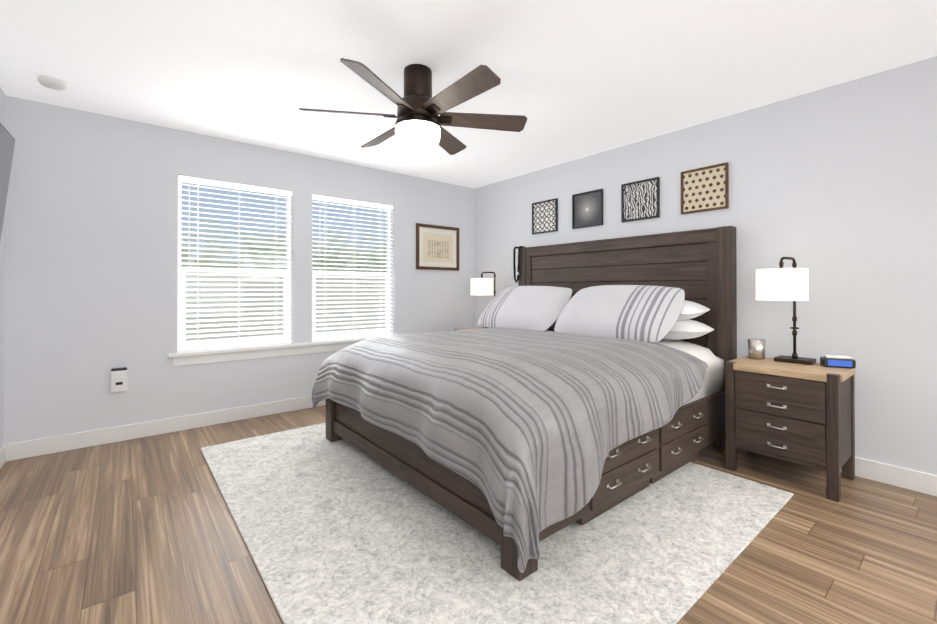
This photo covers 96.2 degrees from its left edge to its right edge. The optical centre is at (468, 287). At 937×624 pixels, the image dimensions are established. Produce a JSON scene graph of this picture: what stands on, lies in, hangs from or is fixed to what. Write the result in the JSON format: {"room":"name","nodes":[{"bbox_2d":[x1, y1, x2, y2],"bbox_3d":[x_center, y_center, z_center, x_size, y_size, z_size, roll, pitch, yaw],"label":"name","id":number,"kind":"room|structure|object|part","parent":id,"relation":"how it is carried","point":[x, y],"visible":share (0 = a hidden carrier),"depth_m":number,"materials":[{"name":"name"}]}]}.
{"room":"bedroom","nodes":[
{"label":"bedroom","id":0,"kind":"room"},
{"bbox_2d":[0,87,4,447],"bbox_3d":[-1.310,-0.073,0.501,0.160,2.440,6.130,0,0,-39],"label":"wall","id":1,"kind":"structure","parent":0,"point":[2,122],"depth_m":2.75,"materials":[{"name":"grey paint"}]},
{"bbox_2d":[0,443,11,468],"bbox_3d":[-1.241,1.090,0.551,0.017,0.115,5.810,0,0,-39],"label":"baseboard","id":2,"kind":"structure","parent":1,"relation":"attached to","point":[6,450],"depth_m":2.78,"materials":[{"name":"white wood"}]},
{"bbox_2d":[0,123,14,239],"bbox_3d":[-2.185,-0.391,1.822,0.158,0.918,1.512,0,0,-39],"label":"wall-mounted tv","id":3,"kind":"object","parent":1,"relation":"attached to","point":[7,142],"visible":1,"depth_m":2.28,"materials":[{"name":"plastic"}]},
{"bbox_2d":[3,95,474,444],"bbox_3d":[-1.556,-0.054,4.160,4.100,2.440,0.160,0,0,-39],"label":"wall","id":4,"kind":"structure","parent":0,"point":[91,250],"depth_m":3.23,"materials":[{"name":"grey paint"}]},
{"bbox_2d":[110,367,127,392],"bbox_3d":[-2.614,0.695,3.144,0.100,0.178,0.063,0,0,-39],"label":"outlet","id":5,"kind":"object","parent":4,"relation":"attached to","point":[118,379],"visible":1,"depth_m":3.12,"materials":[{"name":"white plastic"}]},
{"bbox_2d":[12,395,325,459],"bbox_3d":[-1.496,1.108,4.088,4.050,0.115,0.017,0,0,-39],"label":"baseboard","id":6,"kind":"structure","parent":4,"relation":"attached to","point":[48,445],"depth_m":3.27,"materials":[{"name":"white wood"}]},
{"bbox_2d":[177,175,291,350],"bbox_3d":[-2.053,-0.191,3.750,0.910,1.450,0.135,0,0,-39],"label":"window blind","id":7,"kind":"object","parent":4,"relation":"in","point":[239,306],"depth_m":3.71,"materials":[{"name":"white plastic"}]},
{"bbox_2d":[168,336,376,366],"bbox_3d":[-1.604,0.588,4.049,2.110,0.105,0.145,0,0,-39],"label":"window sill","id":8,"kind":"structure","parent":4,"relation":"attached to","point":[190,357],"depth_m":3.76,"materials":[{"name":"white wood"}]},
{"bbox_2d":[312,194,392,340],"bbox_3d":[-1.218,-0.188,4.434,0.910,1.450,0.135,0,0,-39],"label":"window blind","id":9,"kind":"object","parent":4,"relation":"in","point":[350,304],"depth_m":4.42,"materials":[{"name":"white plastic"}]},
{"bbox_2d":[416,223,458,270],"bbox_3d":[-0.360,-0.470,5.022,0.620,0.530,0.025,0,0,-39],"label":"picture","id":10,"kind":"object","parent":4,"relation":"attached to","point":[437,247],"visible":1,"depth_m":5.01,"materials":[{"name":"beige paper"}]},
{"bbox_2d":[423,232,452,262],"bbox_3d":[-0.361,-0.470,5.022,0.430,0.340,0.002,0,0,-39],"label":"art","id":11,"kind":"object","parent":10,"relation":"attached to","point":[437,246],"depth_m":5.02},
{"bbox_2d":[0,405,936,623],"bbox_3d":[0.337,1.204,1.845,4.420,0.100,6.130,0,0,-39],"label":"floor","id":12,"kind":"structure","parent":0,"point":[143,530],"depth_m":1.87,"materials":[{"name":"brown wood"}]},
{"bbox_2d":[454,327,484,329],"bbox_3d":[0.178,0.829,4.807,0.494,0.680,0.570,0,0,-39],"label":"nightstand","id":13,"kind":"object","parent":12,"relation":"on","point":[470,328],"visible":0.02,"depth_m":4.99,"materials":[{"name":"brown wood"}]},
{"bbox_2d":[471,272,495,327],"bbox_3d":[0.195,0.155,4.873,0.307,0.668,0.334,0,0,-39],"label":"lamp","id":14,"kind":"object","parent":13,"relation":"on","point":[481,286],"visible":0.71,"depth_m":4.78,"materials":[{"name":"white fabric"}]},
{"bbox_2d":[200,422,793,623],"bbox_3d":[-0.056,1.152,2.668,2.455,0.012,2.880,0,0,-39],"label":"rug","id":15,"kind":"object","parent":12,"relation":"on","point":[342,531],"visible":0.6,"depth_m":1.86,"materials":[{"name":"grey carpet"}]},
{"bbox_2d":[312,226,736,580],"bbox_3d":[0.384,0.344,3.079,2.407,1.606,2.286,0,0,-39],"label":"bed","id":16,"kind":"object","parent":15,"relation":"on","point":[581,383],"visible":1,"depth_m":2.30,"materials":[{"name":"grey fabric"}]},
{"bbox_2d":[312,328,707,572],"bbox_3d":[0.178,0.686,2.863,1.838,0.681,2.228,0,0,-39],"label":"comforter","id":17,"kind":"object","parent":16,"relation":"on","point":[526,433],"depth_m":2.03,"materials":[{"name":"grey fabric"}]},
{"bbox_3d":[0.424,0.581,3.122,2.070,0.359,1.950,0,0,-39],"label":"mattress","id":18,"kind":"part","parent":16,"relation":"part of","materials":[{"name":"white fabric"}]},
{"bbox_2d":[663,319,713,339],"bbox_3d":[1.445,0.306,3.211,0.400,0.175,0.740,0,0,-39],"label":"pillow","id":19,"kind":"object","parent":16,"relation":"on","point":[683,328],"depth_m":2.94,"materials":[{"name":"white fabric"}]},
{"bbox_2d":[677,300,709,320],"bbox_3d":[1.417,0.171,3.214,0.400,0.175,0.740,-5,3,-39],"label":"pillow","id":20,"kind":"object","parent":16,"relation":"on","point":[689,310],"depth_m":2.91,"materials":[{"name":"white fabric"}]},
{"bbox_2d":[725,356,854,501],"bbox_3d":[1.982,0.818,2.607,0.494,0.680,0.570,0,0,-39],"label":"nightstand","id":21,"kind":"object","parent":12,"relation":"on","point":[802,414],"visible":0.96,"depth_m":2.44,"materials":[{"name":"brown wood"}]},
{"bbox_2d":[748,339,765,358],"bbox_3d":[1.940,0.416,2.827,0.100,0.125,0.100,0,0,-39],"label":"cup","id":22,"kind":"object","parent":21,"relation":"on","point":[756,348],"visible":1,"depth_m":2.79,"materials":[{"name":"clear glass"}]},
{"bbox_2d":[756,257,815,364],"bbox_3d":[1.988,0.143,2.653,0.348,0.668,0.264,0,0,-39],"label":"lamp","id":23,"kind":"object","parent":21,"relation":"on","point":[781,283],"visible":1,"depth_m":2.54,"materials":[{"name":"white fabric"}]},
{"bbox_2d":[820,355,855,367],"bbox_3d":[2.215,0.444,2.522,0.150,0.066,0.082,0,0,26],"label":"alarm clock","id":24,"kind":"object","parent":21,"relation":"on","point":[841,361],"visible":1,"depth_m":2.49,"materials":[{"name":"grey plastic"}]},
{"bbox_2d":[0,0,936,188],"bbox_3d":[0.337,-1.336,1.858,4.420,0.100,6.130,0,0,-39],"label":"ceiling","id":25,"kind":"structure","parent":0,"point":[581,78],"depth_m":2.39,"materials":[{"name":"paint"}]},
{"bbox_2d":[38,76,67,90],"bbox_3d":[-2.584,-1.263,2.612,0.132,0.035,0.132,0,0,-39],"label":"smoke detector","id":26,"kind":"object","parent":25,"relation":"attached to","point":[52,83],"visible":1,"depth_m":2.59,"materials":[{"name":"white plastic"}]},
{"bbox_2d":[299,58,526,154],"bbox_3d":[-0.300,-1.062,2.492,1.190,0.439,1.320,0,0,-39],"label":"ceiling fan","id":27,"kind":"object","parent":25,"relation":"hanging from","point":[419,123],"visible":1,"depth_m":2.40,"materials":[{"name":"brown metal"}]},
{"bbox_2d":[475,56,936,474],"bbox_3d":[1.984,-0.059,3.202,0.160,2.440,6.130,0,0,-39],"label":"wall","id":28,"kind":"structure","parent":0,"point":[833,189],"depth_m":2.69,"materials":[{"name":"grey paint"}]},
{"bbox_2d":[532,198,557,233],"bbox_3d":[0.812,-0.750,4.488,0.024,0.340,0.340,0,0,-39],"label":"picture","id":29,"kind":"object","parent":28,"relation":"attached to","point":[544,216],"visible":0.98,"depth_m":4.48},
{"bbox_2d":[572,189,602,228],"bbox_3d":[1.151,-0.752,4.075,0.024,0.340,0.340,0,0,-39],"label":"picture","id":30,"kind":"object","parent":28,"relation":"attached to","point":[587,209],"visible":0.96,"depth_m":4.07},
{"bbox_2d":[621,177,659,221],"bbox_3d":[1.492,-0.754,3.659,0.024,0.340,0.340,0,0,-39],"label":"picture","id":31,"kind":"object","parent":28,"relation":"attached to","point":[640,200],"visible":0.98,"depth_m":3.65},
{"bbox_2d":[681,162,728,213],"bbox_3d":[1.823,-0.757,3.256,0.024,0.340,0.340,0,0,-39],"label":"picture","id":32,"kind":"object","parent":28,"relation":"attached to","point":[703,189],"visible":0.98,"depth_m":3.25,"materials":[{"name":"beige paper"}]},
{"bbox_2d":[841,457,936,496],"bbox_3d":[1.915,1.103,3.140,0.017,0.115,5.810,0,0,-39],"label":"baseboard","id":33,"kind":"structure","parent":28,"relation":"attached to","point":[914,480],"depth_m":2.44,"materials":[{"name":"white wood"}]},
{"label":"outside","id":34,"kind":"structure","parent":0,"visible":0},
{"bbox_2d":[181,182,385,350],"bbox_3d":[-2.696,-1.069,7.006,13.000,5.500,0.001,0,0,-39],"label":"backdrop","id":35,"kind":"structure","parent":34,"point":[269,226],"depth_m":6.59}
]}

